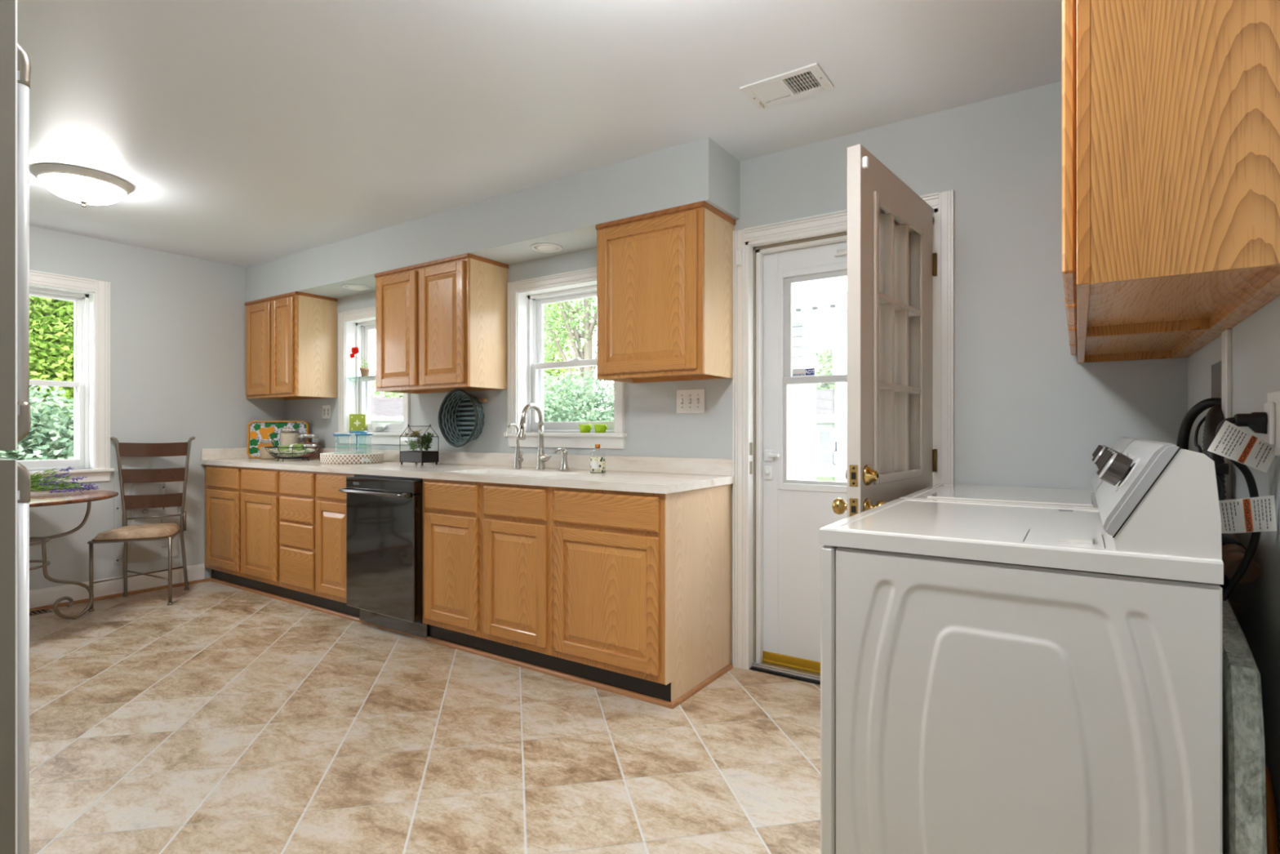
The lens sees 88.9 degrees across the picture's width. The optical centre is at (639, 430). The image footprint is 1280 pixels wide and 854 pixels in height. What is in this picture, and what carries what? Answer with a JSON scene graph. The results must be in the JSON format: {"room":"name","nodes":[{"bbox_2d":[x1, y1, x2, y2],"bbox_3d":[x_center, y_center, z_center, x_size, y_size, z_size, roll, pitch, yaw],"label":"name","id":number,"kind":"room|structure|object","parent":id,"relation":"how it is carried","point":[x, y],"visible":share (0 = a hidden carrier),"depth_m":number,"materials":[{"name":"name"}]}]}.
{"room":"kitchen","nodes":[
{"label":"kitchen","id":0,"kind":"room"},
{"bbox_2d":[29,225,285,590],"bbox_3d":[-3.996,-0.116,3.978,0.150,2.537,3.567,0,0,34],"label":"wall","id":1,"kind":"structure","parent":0,"point":[178,322],"depth_m":4.66,"materials":[{"name":"grey paint"}]},
{"bbox_2d":[17,270,114,483],"bbox_3d":[-3.897,-0.332,4.118,0.218,1.344,0.883,0,0,34],"label":"window","id":2,"kind":"structure","parent":1,"relation":"in","point":[91,297],"depth_m":4.38,"materials":[{"name":"white paint"}]},
{"bbox_2d":[29,563,204,608],"bbox_3d":[-4.056,1.066,3.740,0.014,0.132,2.805,0,0,34],"label":"baseboard","id":3,"kind":"structure","parent":1,"relation":"attached to","point":[46,596],"depth_m":4.42,"materials":[{"name":"white paint"}]},
{"bbox_2d":[29,577,211,611],"bbox_3d":[-4.031,1.122,3.751,0.016,0.020,2.850,0,0,34],"label":"trim","id":4,"kind":"structure","parent":1,"relation":"attached to","point":[48,606],"depth_m":4.45,"materials":[{"name":"brown wood"}]},
{"bbox_2d":[113,467,177,564],"bbox_3d":[-3.474,0.595,4.603,0.018,0.645,0.383,0,0,34],"label":"access panel","id":5,"kind":"object","parent":1,"relation":"attached to","point":[137,551],"visible":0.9,"depth_m":4.58,"materials":[{"name":"paint"}]},
{"bbox_2d":[29,580,820,853],"bbox_3d":[-1.917,1.192,1.768,6.066,0.120,5.217,0,0,34],"label":"floor","id":6,"kind":"structure","parent":0,"point":[220,718],"depth_m":2.36,"materials":[{"name":"tile"}]},
{"bbox_2d":[0,0,31,853],"bbox_3d":[-1.212,0.265,0.651,0.741,1.735,0.768,0,0,34],"label":"refrigerator","id":7,"kind":"object","parent":6,"relation":"on","point":[15,61],"visible":1,"depth_m":0.74,"materials":[{"name":"metal"}]},
{"bbox_2d":[29,608,52,615],"bbox_3d":[-3.795,1.130,3.990,0.120,0.004,0.290,0,0,34],"label":"floor vent","id":8,"kind":"object","parent":6,"relation":"in","point":[42,611],"visible":0.44,"depth_m":4.06,"materials":[{"name":"brown metal"}]},
{"bbox_2d":[29,489,118,618],"bbox_3d":[-3.513,0.752,3.629,0.964,0.760,0.964,0,0,34],"label":"bistro table","id":9,"kind":"object","parent":6,"relation":"on","point":[37,499],"visible":0.61,"depth_m":3.79,"materials":[{"name":"brown metal"}]},
{"bbox_2d":[29,466,98,493],"bbox_3d":[-3.479,0.290,3.773,0.244,0.159,0.579,0,0,34],"label":"bunch","id":10,"kind":"object","parent":9,"relation":"on","point":[46,485],"visible":0.7,"depth_m":3.84,"materials":[{"name":"green plant"}]},
{"bbox_2d":[87,436,195,611],"bbox_3d":[-3.316,0.587,4.373,0.473,1.090,0.477,0,0,-21],"label":"dining chair","id":11,"kind":"object","parent":6,"relation":"on","point":[157,531],"visible":1,"depth_m":4.49,"materials":[{"name":"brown metal"}]},
{"bbox_2d":[204,464,288,598],"bbox_3d":[-2.657,0.692,4.847,1.094,0.877,0.623,0,0,34],"label":"base cabinet","id":12,"kind":"object","parent":6,"relation":"on","point":[242,520],"visible":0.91,"depth_m":4.55,"materials":[{"name":"brown wood"}]},
{"bbox_2d":[200,447,733,493],"bbox_3d":[-1.417,0.195,4.010,4.089,0.116,0.633,0,0,34],"label":"countertop","id":13,"kind":"structure","parent":12,"relation":"on","point":[651,474],"depth_m":3.46,"materials":[{"name":"laminate"}]},
{"bbox_2d":[259,439,275,459],"bbox_3d":[-2.833,0.141,4.964,0.100,0.153,0.100,0,0,34],"label":"storage jar","id":14,"kind":"object","parent":13,"relation":"on","point":[264,455],"visible":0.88,"depth_m":4.92,"materials":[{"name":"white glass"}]},
{"bbox_2d":[247,420,309,457],"bbox_3d":[-2.852,0.069,5.145,0.473,0.292,0.034,0,0,0],"label":"serving tray","id":15,"kind":"object","parent":13,"relation":"on","point":[257,430],"visible":0.65,"depth_m":5.15,"materials":[{"name":"multicoloured"}]},
{"bbox_2d":[280,428,299,457],"bbox_3d":[-2.707,0.101,5.048,0.136,0.233,0.136,0,0,34],"label":"storage jar","id":16,"kind":"object","parent":13,"relation":"on","point":[289,436],"visible":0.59,"depth_m":5.00,"materials":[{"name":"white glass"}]},
{"bbox_2d":[264,445,320,461],"bbox_3d":[-2.503,0.167,4.712,0.363,0.104,0.363,0,0,34],"label":"wire bowl","id":17,"kind":"object","parent":13,"relation":"on","point":[277,446],"visible":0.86,"depth_m":4.62,"materials":[{"name":"black metal"}]},
{"bbox_2d":[266,448,318,456],"bbox_3d":[-2.499,0.160,4.711,0.322,0.056,0.324,0,0,34],"label":"folded cloth","id":18,"kind":"object","parent":17,"relation":"in","point":[308,450],"visible":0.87,"depth_m":4.63,"materials":[{"name":"green fabric"}]},
{"bbox_2d":[277,444,302,450],"bbox_3d":[-2.501,0.128,4.660,0.174,0.064,0.057,0,0,11],"label":"cloth","id":19,"kind":"object","parent":18,"relation":"on","point":[291,445],"visible":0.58,"depth_m":4.64,"materials":[{"name":"green fabric"}]},
{"bbox_2d":[302,444,316,446],"bbox_3d":[-2.401,0.109,4.746,0.089,0.022,0.088,0,0,34],"label":"lid","id":20,"kind":"object","parent":18,"relation":"on","point":[304,445],"visible":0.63,"depth_m":4.71,"materials":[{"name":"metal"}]},
{"bbox_2d":[297,434,319,458],"bbox_3d":[-2.543,0.122,5.010,0.148,0.191,0.148,0,0,34],"label":"storage jar","id":21,"kind":"object","parent":13,"relation":"on","point":[316,455],"visible":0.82,"depth_m":4.96,"materials":[{"name":"clear glass"}]},
{"bbox_2d":[320,451,383,464],"bbox_3d":[-1.942,0.185,4.413,0.405,0.068,0.397,0,0,34],"label":"woven tray","id":22,"kind":"object","parent":13,"relation":"on","point":[361,457],"visible":1,"depth_m":4.26,"materials":[{"name":"white wicker"}]},
{"bbox_2d":[333,433,351,448],"bbox_3d":[-2.028,0.115,4.441,0.114,0.185,0.114,0,0,34],"label":"glass jar","id":23,"kind":"object","parent":22,"relation":"in","point":[334,434],"visible":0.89,"depth_m":4.40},
{"bbox_2d":[349,431,367,449],"bbox_3d":[-1.952,0.106,4.531,0.124,0.203,0.118,0,0,34],"label":"glass jar","id":24,"kind":"object","parent":22,"relation":"in","point":[350,432],"visible":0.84,"depth_m":4.48,"materials":[{"name":"glass"}]},
{"bbox_2d":[355,433,373,446],"bbox_3d":[-1.855,0.113,4.385,0.114,0.189,0.114,0,0,34],"label":"glass jar","id":25,"kind":"object","parent":22,"relation":"in","point":[355,433],"visible":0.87,"depth_m":4.34,"materials":[{"name":"glass"}]},
{"bbox_2d":[400,423,438,465],"bbox_3d":[-1.415,0.088,4.183,0.229,0.260,0.130,0,0,34],"label":"terrarium","id":26,"kind":"object","parent":13,"relation":"on","point":[416,456],"visible":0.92,"depth_m":4.13,"materials":[{"name":"brown metal"}]},
{"bbox_2d":[404,431,419,451],"bbox_3d":[-1.448,0.072,4.202,0.126,0.136,0.105,0,0,34],"label":"plant","id":27,"kind":"object","parent":26,"relation":"in","point":[413,443],"visible":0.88,"depth_m":4.19,"materials":[{"name":"plant"}]},
{"bbox_2d":[400,450,438,462],"bbox_3d":[-1.415,0.168,4.183,0.219,0.069,0.126,0,0,34],"label":"tray","id":28,"kind":"object","parent":26,"relation":"on","point":[415,456],"depth_m":4.13,"materials":[{"name":"brown metal"}]},
{"bbox_2d":[410,429,430,451],"bbox_3d":[-1.408,0.066,4.181,0.107,0.148,0.108,0,0,34],"label":"plant","id":29,"kind":"object","parent":26,"relation":"in","point":[415,432],"visible":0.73,"depth_m":4.18,"materials":[{"name":"green plant"}]},
{"bbox_2d":[417,431,434,451],"bbox_3d":[-1.367,0.073,4.154,0.102,0.134,0.109,0,0,34],"label":"plant","id":30,"kind":"object","parent":26,"relation":"in","point":[426,441],"visible":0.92,"depth_m":4.15,"materials":[{"name":"green plant"}]},
{"bbox_2d":[504,422,523,468],"bbox_3d":[-0.723,0.088,3.714,0.113,0.260,0.068,0,0,-31],"label":"filter faucet","id":31,"kind":"object","parent":13,"relation":"on","point":[518,459],"visible":0.93,"depth_m":3.73,"materials":[{"name":"silver metal"}]},
{"bbox_2d":[453,469,575,476],"bbox_3d":[-0.663,0.317,3.406,0.700,0.191,0.315,0,0,34],"label":"sink","id":32,"kind":"object","parent":13,"relation":"in","point":[535,473],"visible":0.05,"depth_m":3.58,"materials":[{"name":"white ceramic"}]},
{"bbox_2d":[515,403,551,470],"bbox_3d":[-0.567,0.034,3.554,0.126,0.368,0.214,0,0,34],"label":"kitchen faucet","id":33,"kind":"object","parent":13,"relation":"on","point":[542,458],"visible":1,"depth_m":3.61,"materials":[{"name":"silver metal"}]},
{"bbox_2d":[554,446,568,471],"bbox_3d":[-0.423,0.153,3.527,0.052,0.131,0.098,0,0,34],"label":"soap dispenser","id":34,"kind":"object","parent":13,"relation":"on","point":[564,466],"visible":1,"depth_m":3.53,"materials":[{"name":"silver metal"}]},
{"bbox_2d":[590,444,604,472],"bbox_3d":[-0.221,0.144,3.401,0.079,0.148,0.079,0,0,34],"label":"soap bottle","id":35,"kind":"object","parent":13,"relation":"on","point":[597,463],"visible":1,"depth_m":3.37,"materials":[{"name":"white ceramic"}]},
{"bbox_2d":[280,469,324,608],"bbox_3d":[-2.026,0.692,4.423,0.427,0.877,0.623,0,0,34],"label":"base cabinet","id":36,"kind":"object","parent":6,"relation":"on","point":[298,498],"visible":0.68,"depth_m":4.16,"materials":[{"name":"brown wood"}]},
{"bbox_2d":[315,471,359,617],"bbox_3d":[-1.684,0.692,4.193,0.398,0.877,0.623,0,0,34],"label":"base cabinet","id":37,"kind":"object","parent":6,"relation":"on","point":[331,503],"visible":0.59,"depth_m":3.95,"materials":[{"name":"brown wood"}]},
{"bbox_2d":[337,474,429,638],"bbox_3d":[-1.300,0.696,3.857,0.622,0.871,0.700,0,0,34],"label":"dishwasher","id":38,"kind":"object","parent":6,"relation":"on","point":[384,513],"visible":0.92,"depth_m":3.59,"materials":[{"name":"black metal"}]},
{"bbox_2d":[422,478,558,671],"bbox_3d":[-0.622,0.692,3.479,0.917,0.877,0.623,0,0,34],"label":"base cabinet","id":39,"kind":"object","parent":6,"relation":"on","point":[487,546],"visible":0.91,"depth_m":3.19,"materials":[{"name":"brown wood"}]},
{"bbox_2d":[551,484,731,702],"bbox_3d":[0.014,0.692,3.053,0.614,0.878,0.623,0,0,34],"label":"base cabinet","id":40,"kind":"object","parent":6,"relation":"on","point":[642,581],"visible":0.9,"depth_m":2.80,"materials":[{"name":"brown wood"}]},
{"bbox_2d":[900,436,1138,508],"bbox_3d":[1.287,0.578,2.166,0.673,1.110,0.660,0,0,34],"label":"washing machine","id":41,"kind":"object","parent":6,"relation":"on","point":[1059,497],"visible":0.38,"depth_m":2.08,"materials":[{"name":"white metal"}]},
{"bbox_2d":[819,439,1223,853],"bbox_3d":[0.909,0.579,1.557,0.724,1.108,0.758,0,0,34],"label":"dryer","id":42,"kind":"object","parent":6,"relation":"on","point":[996,678],"depth_m":1.24,"materials":[{"name":"white metal"}]},
{"bbox_2d":[1222,590,1266,853],"bbox_3d":[1.141,0.731,1.271,0.060,0.803,0.518,0,0,34],"label":"ironing board","id":43,"kind":"object","parent":6,"relation":"on","point":[1243,748],"visible":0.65,"depth_m":1.08,"materials":[{"name":"grey fabric"}]},
{"bbox_2d":[245,137,739,302],"bbox_3d":[-1.319,-1.147,4.137,4.115,0.275,0.317,0,0,34],"label":"soffit","id":44,"kind":"structure","parent":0,"point":[566,212],"depth_m":3.50,"materials":[{"name":"grey paint"}]},
{"bbox_2d":[342,284,369,290],"bbox_3d":[-1.996,-1.005,4.588,0.184,0.008,0.184,0,0,34],"label":"recessed light","id":45,"kind":"object","parent":44,"relation":"in","point":[351,286],"visible":1,"depth_m":4.57,"materials":[{"name":"white plastic"}]},
{"bbox_2d":[530,242,562,253],"bbox_3d":[-0.515,-1.005,3.599,0.176,0.008,0.176,0,0,34],"label":"recessed light","id":46,"kind":"object","parent":44,"relation":"in","point":[541,247],"visible":1,"depth_m":3.58,"materials":[{"name":"white plastic"}]},
{"bbox_2d":[17,0,1062,267],"bbox_3d":[-1.498,-1.345,2.390,6.066,0.120,3.717,0,0,34],"label":"ceiling","id":47,"kind":"structure","parent":0,"point":[243,133],"depth_m":2.45,"materials":[{"name":"paint"}]},
{"bbox_2d":[30,163,133,207],"bbox_3d":[-2.846,-1.212,3.340,0.400,0.144,0.400,0,0,34],"label":"ceiling lamp","id":48,"kind":"object","parent":47,"relation":"attached to","point":[82,185],"visible":1,"depth_m":3.24,"materials":[{"name":"white glass"}]},
{"bbox_2d":[739,62,833,109],"bbox_3d":[0.547,-1.275,2.437,0.295,0.018,0.188,0,0,34],"label":"ceiling vent","id":49,"kind":"object","parent":47,"relation":"in","point":[810,79],"visible":1,"depth_m":2.43,"materials":[{"name":"white metal"}]},
{"bbox_2d":[285,80,1187,684],"bbox_3d":[-0.504,-0.116,3.871,6.066,2.537,0.150,0,0,34],"label":"wall","id":50,"kind":"structure","parent":0,"point":[1027,414],"depth_m":2.54,"materials":[{"name":"grey paint"}]},
{"bbox_2d":[244,291,337,399],"bbox_3d":[-2.716,-0.630,5.062,0.748,0.759,0.334,0,0,34],"label":"upper cabinet","id":51,"kind":"object","parent":50,"relation":"attached to","point":[291,337],"visible":1,"depth_m":4.88,"materials":[{"name":"brown wood"}]},
{"bbox_2d":[322,404,330,418],"bbox_3d":[-2.435,-0.143,5.072,0.110,0.106,0.009,0,0,34],"label":"wall outlet","id":52,"kind":"object","parent":50,"relation":"attached to","point":[326,409],"visible":1,"depth_m":5.07,"materials":[{"name":"white plastic"}]},
{"bbox_2d":[323,408,325,416],"bbox_3d":[-2.458,-0.143,5.085,0.032,0.060,0.003,0,0,34],"label":"socket","id":53,"kind":"object","parent":52,"relation":"attached to","point":[324,409],"depth_m":5.08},
{"bbox_2d":[334,306,411,444],"bbox_3d":[-1.895,-0.397,4.801,0.872,0.989,0.218,0,0,34],"label":"window","id":54,"kind":"structure","parent":50,"relation":"in","point":[354,326],"depth_m":4.95,"materials":[{"name":"white paint"}]},
{"bbox_2d":[349,413,365,431],"bbox_3d":[-2.140,-0.056,4.946,0.124,0.137,0.011,0,0,2],"label":"tile","id":55,"kind":"structure","parent":54,"relation":"on","point":[357,421],"depth_m":4.94,"materials":[{"name":"green ceramic"}]},
{"bbox_2d":[347,375,375,381],"bbox_3d":[-1.908,-0.389,4.781,0.700,0.022,0.080,0,0,34],"label":"glass shelf","id":56,"kind":"object","parent":54,"relation":"attached to","point":[352,379],"visible":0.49,"depth_m":4.93,"materials":[{"name":"clear glass"}]},
{"bbox_2d":[349,346,372,376],"bbox_3d":[-2.078,-0.514,4.893,0.191,0.227,0.082,0,0,23],"label":"potted flower","id":57,"kind":"object","parent":56,"relation":"on","point":[364,371],"visible":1,"depth_m":4.88,"materials":[{"name":"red plant"}]},
{"bbox_2d":[370,424,386,431],"bbox_3d":[-1.917,-0.014,4.788,0.104,0.053,0.104,0,0,34],"label":"bowl","id":58,"kind":"object","parent":54,"relation":"on","point":[376,428],"visible":1,"depth_m":4.75,"materials":[{"name":"white ceramic"}]},
{"bbox_2d":[374,253,508,393],"bbox_3d":[-1.256,-0.630,4.081,0.877,0.759,0.334,0,0,34],"label":"upper cabinet","id":59,"kind":"object","parent":50,"relation":"attached to","point":[442,324],"visible":1,"depth_m":3.89,"materials":[{"name":"brown wood"}]},
{"bbox_2d":[210,577,733,708],"bbox_3d":[-1.395,1.123,4.019,4.061,0.019,0.561,0,0,34],"label":"trim","id":60,"kind":"structure","parent":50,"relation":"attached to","point":[692,691],"depth_m":3.11,"materials":[{"name":"brown wood"}]},
{"bbox_2d":[479,398,487,402],"bbox_3d":[-0.980,-0.188,4.082,0.050,0.024,0.030,0,0,34],"label":"peg","id":61,"kind":"object","parent":50,"relation":"attached to","point":[481,400],"visible":1,"depth_m":4.07,"materials":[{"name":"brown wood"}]},
{"bbox_2d":[437,388,484,447],"bbox_3d":[-1.107,-0.078,4.117,0.363,0.365,0.126,0,0,34],"label":"basket","id":62,"kind":"object","parent":61,"relation":"hanging from","point":[461,415],"visible":1,"depth_m":4.15,"materials":[{"name":"green wicker"}]},
{"bbox_2d":[318,448,733,475],"bbox_3d":[-1.247,0.177,4.265,4.087,0.082,0.020,0,0,34],"label":"backsplash","id":63,"kind":"structure","parent":50,"relation":"attached to","point":[682,465],"depth_m":3.61,"materials":[{"name":"laminate"}]},
{"bbox_2d":[503,266,626,448],"bbox_3d":[-0.398,-0.399,3.795,0.890,0.993,0.218,0,0,34],"label":"window","id":64,"kind":"structure","parent":50,"relation":"in","point":[526,299],"depth_m":3.93,"materials":[{"name":"white paint"}]},
{"bbox_2d":[577,424,591,432],"bbox_3d":[-0.312,-0.011,3.697,0.078,0.046,0.083,0,0,-1],"label":"cup","id":65,"kind":"object","parent":64,"relation":"on","point":[583,428],"visible":0.94,"depth_m":3.67,"materials":[{"name":"ceramic"}]},
{"bbox_2d":[593,424,607,432],"bbox_3d":[-0.220,-0.011,3.636,0.078,0.046,0.083,0,0,-1],"label":"cup","id":66,"kind":"object","parent":64,"relation":"on","point":[598,428],"visible":0.91,"depth_m":3.61,"materials":[{"name":"ceramic"}]},
{"bbox_2d":[595,200,735,382],"bbox_3d":[0.118,-0.630,3.158,0.597,0.759,0.334,0,0,34],"label":"upper cabinet","id":67,"kind":"object","parent":50,"relation":"attached to","point":[664,277],"visible":1,"depth_m":3.00,"materials":[{"name":"brown wood"}]},
{"bbox_2d":[676,388,704,413],"bbox_3d":[0.249,-0.147,3.263,0.162,0.121,0.018,0,0,34],"label":"light switch","id":68,"kind":"object","parent":50,"relation":"attached to","point":[691,400],"visible":1,"depth_m":3.26,"materials":[{"name":"white plastic"}]},
{"bbox_2d":[733,189,954,684],"bbox_3d":[0.889,0.094,2.923,0.960,2.096,0.170,0,0,34],"label":"door frame","id":69,"kind":"structure","parent":50,"relation":"in","point":[753,242],"depth_m":3.10,"materials":[{"name":"white paint"}]},
{"bbox_2d":[736,249,742,266],"bbox_3d":[0.470,-0.818,3.095,0.022,0.070,0.020,0,0,34],"label":"sensor","id":70,"kind":"object","parent":69,"relation":"attached to","point":[739,253],"visible":1,"depth_m":3.09,"materials":[{"name":"white plastic"}]},
{"bbox_2d":[762,240,847,673],"bbox_3d":[0.909,0.121,2.950,0.807,1.994,0.072,0,0,34],"label":"door","id":71,"kind":"structure","parent":69,"relation":"attached to","point":[795,512],"depth_m":3.10,"materials":[{"name":"white paint"}]},
{"bbox_2d":[831,143,937,517],"bbox_3d":[0.922,0.113,2.353,0.175,2.015,0.789,0,0,40],"label":"door","id":72,"kind":"structure","parent":69,"relation":"attached to","point":[892,262],"depth_m":2.26,"materials":[{"name":"beige paint"}]},
{"bbox_2d":[879,213,920,474],"bbox_3d":[0.907,-0.300,2.335,0.051,0.905,0.472,0,0,40],"label":"grille","id":73,"kind":"object","parent":72,"relation":"attached to","point":[895,311],"depth_m":2.37,"materials":[{"name":"beige paint"}]},
{"bbox_2d":[1187,296,1279,853],"bbox_3d":[0.915,-0.116,0.679,0.150,2.537,3.567,0,0,34],"label":"wall","id":74,"kind":"structure","parent":0,"point":[1255,604],"depth_m":1.31,"materials":[{"name":"grey paint"}]},
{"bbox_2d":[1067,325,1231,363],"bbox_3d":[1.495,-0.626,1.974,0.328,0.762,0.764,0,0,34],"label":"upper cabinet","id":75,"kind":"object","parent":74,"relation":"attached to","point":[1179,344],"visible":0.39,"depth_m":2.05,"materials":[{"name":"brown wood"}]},
{"bbox_2d":[1062,0,1279,337],"bbox_3d":[1.067,-0.626,1.337,0.328,0.762,0.766,0,0,34],"label":"upper cabinet","id":76,"kind":"object","parent":74,"relation":"attached to","point":[1171,108],"visible":1,"depth_m":1.04,"materials":[{"name":"brown wood"}]},
{"bbox_2d":[1177,397,1221,449],"bbox_3d":[1.519,0.248,1.770,0.102,0.671,0.220,0,0,6],"label":"hose","id":77,"kind":"object","parent":74,"relation":"attached to","point":[1184,430],"visible":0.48,"depth_m":1.76,"materials":[{"name":"black rubber"}]},
{"bbox_2d":[1194,414,1206,453],"bbox_3d":[1.475,0.131,1.654,0.125,0.404,0.034,0,0,-2],"label":"wire","id":78,"kind":"object","parent":74,"relation":"attached to","point":[1202,420],"visible":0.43,"depth_m":1.66,"materials":[{"name":"black rubber"}]},
{"bbox_2d":[1201,403,1229,600],"bbox_3d":[1.428,0.220,1.595,0.242,0.587,0.088,0,0,-30],"label":"supply hose","id":79,"kind":"object","parent":74,"relation":"attached to","point":[1215,415],"visible":0.27,"depth_m":1.56,"materials":[{"name":"black rubber"}]},
{"bbox_2d":[1221,328,1232,499],"bbox_3d":[1.431,-0.006,1.592,0.012,0.476,0.058,0,0,34],"label":"trim","id":80,"kind":"structure","parent":74,"relation":"attached to","point":[1226,335],"depth_m":1.57,"materials":[{"name":"white paint"}]},
{"bbox_2d":[1221,533,1260,583],"bbox_3d":[1.242,0.253,1.403,0.077,0.112,0.217,0,0,25],"label":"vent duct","id":81,"kind":"object","parent":74,"relation":"attached to","point":[1233,552],"visible":0.36,"depth_m":1.32,"materials":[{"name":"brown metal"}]},
{"bbox_2d":[1207,420,1275,472],"bbox_3d":[1.125,0.029,1.218,0.101,0.098,0.011,0,0,29],"label":"tag","id":82,"kind":"object","parent":74,"relation":"attached to","point":[1232,442],"visible":1,"depth_m":1.22,"materials":[{"name":"paper"}]},
{"bbox_2d":[1213,425,1271,466],"bbox_3d":[1.125,0.029,1.217,0.082,0.078,0.008,0,0,27],"label":"print","id":83,"kind":"object","parent":82,"relation":"attached to","point":[1233,442],"depth_m":1.22},
{"bbox_2d":[1215,412,1267,600],"bbox_3d":[1.157,0.170,1.265,0.077,0.410,0.101,0,0,34],"label":"power cord","id":84,"kind":"object","parent":74,"relation":"attached to","point":[1257,422],"visible":0.67,"depth_m":1.25,"materials":[{"name":"black rubber"}]},
{"bbox_2d":[1218,495,1276,533],"bbox_3d":[1.126,0.157,1.218,0.093,0.076,0.010,0,0,30],"label":"tag","id":85,"kind":"object","parent":74,"relation":"attached to","point":[1252,514],"visible":0.95,"depth_m":1.21,"materials":[{"name":"paper"}]},
{"bbox_2d":[1263,390,1279,456],"bbox_3d":[1.167,-0.013,1.204,0.016,0.120,0.100,0,0,34],"label":"power outlet","id":86,"kind":"object","parent":74,"relation":"attached to","point":[1272,407],"visible":0.78,"depth_m":1.19,"materials":[{"name":"white plastic"}]},
{"bbox_2d":[1263,401,1275,445],"bbox_3d":[1.167,-0.013,1.210,0.008,0.080,0.050,0,0,34],"label":"socket","id":87,"kind":"object","parent":86,"relation":"attached to","point":[1269,407],"depth_m":1.19,"materials":[{"name":"white plastic"}]},
{"bbox_2d":[1265,764,1279,853],"bbox_3d":[1.166,0.880,1.217,0.024,0.496,0.083,0,0,30],"label":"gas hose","id":88,"kind":"object","parent":74,"relation":"attached to","point":[1272,833],"visible":0.56,"depth_m":1.19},
{"label":"outside","id":89,"kind":"structure","parent":0,"visible":0},
{"bbox_2d":[816,476,835,481],"bbox_3d":[1.492,1.682,29.117,150.000,0.200,170.000,0,0,34],"label":"lawn","id":90,"kind":"structure","parent":89,"point":[818,478],"depth_m":21.38,"materials":[{"name":"green plant"}]},
{"bbox_2d":[0,385,74,460],"bbox_3d":[-5.577,0.499,6.870,3.546,2.189,2.031,0,0,-42],"label":"leafy shrub","id":91,"kind":"object","parent":90,"relation":"on","point":[53,436],"visible":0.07,"depth_m":6.51,"materials":[{"name":"green plant"}]},
{"bbox_2d":[10,296,74,454],"bbox_3d":[-9.332,-1.020,10.269,3.822,5.216,4.330,0,0,37],"label":"hedge","id":92,"kind":"object","parent":90,"relation":"on","point":[51,321],"visible":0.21,"depth_m":9.38,"materials":[{"name":"green plant"}]},
{"bbox_2d":[370,368,403,397],"bbox_3d":[-19.380,-1.717,57.691,22.164,10.132,8.737,0,0,-2],"label":"broad tree","id":93,"kind":"object","parent":90,"relation":"on","point":[373,383],"visible":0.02,"depth_m":55.91,"materials":[{"name":"green plant"}]},
{"bbox_2d":[370,396,580,423],"bbox_3d":[-14.093,0.657,35.478,22.700,4.950,9.740,0,0,-21],"label":"house","id":94,"kind":"structure","parent":90,"relation":"on","point":[384,410],"depth_m":32.48,"materials":[{"name":"white"}]},
{"bbox_2d":[543,299,583,410],"bbox_3d":[-3.355,-1.789,22.267,3.265,6.751,3.102,0,0,-5],"label":"young tree","id":95,"kind":"object","parent":90,"relation":"on","point":[565,371],"visible":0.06,"depth_m":21.98,"materials":[{"name":"green plant"}]},
{"bbox_2d":[543,297,596,401],"bbox_3d":[-1.142,-1.991,14.791,5.966,7.159,3.186,0,0,37],"label":"tree","id":96,"kind":"object","parent":90,"relation":"on","point":[585,351],"visible":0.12,"depth_m":14.75,"materials":[{"name":"green plant"}]},
{"bbox_2d":[543,368,613,422],"bbox_3d":[-1.221,0.273,10.708,2.651,2.675,5.098,0,0,-40],"label":"leafy shrub","id":97,"kind":"object","parent":90,"relation":"on","point":[588,409],"visible":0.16,"depth_m":10.27,"materials":[{"name":"green plant"}]},
{"bbox_2d":[788,275,847,481],"bbox_3d":[4.072,0.037,6.330,6.900,3.090,3.950,0,0,34],"label":"house","id":98,"kind":"structure","parent":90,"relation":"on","point":[819,307],"depth_m":6.92,"materials":[{"name":"white"}]},
{"bbox_2d":[816,389,835,476],"bbox_3d":[7.493,0.107,25.664,12.700,3.450,7.740,0,0,14],"label":"house","id":99,"kind":"structure","parent":90,"relation":"on","point":[825,398],"depth_m":22.36,"materials":[{"name":"white"}]},
{"bbox_2d":[819,431,830,462],"bbox_3d":[6.330,0.557,22.344,0.340,1.050,0.050,0,0,14],"label":"window","id":100,"kind":"structure","parent":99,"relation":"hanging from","point":[824,436],"depth_m":22.32,"materials":[{"name":"white glass"}]},
{"bbox_2d":[816,348,835,389],"bbox_3d":[10.467,-2.466,37.487,9.980,8.826,5.681,0,0,34],"label":"broad tree","id":101,"kind":"object","parent":90,"relation":"on","point":[830,358],"visible":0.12,"depth_m":36.57,"materials":[{"name":"green plant"}]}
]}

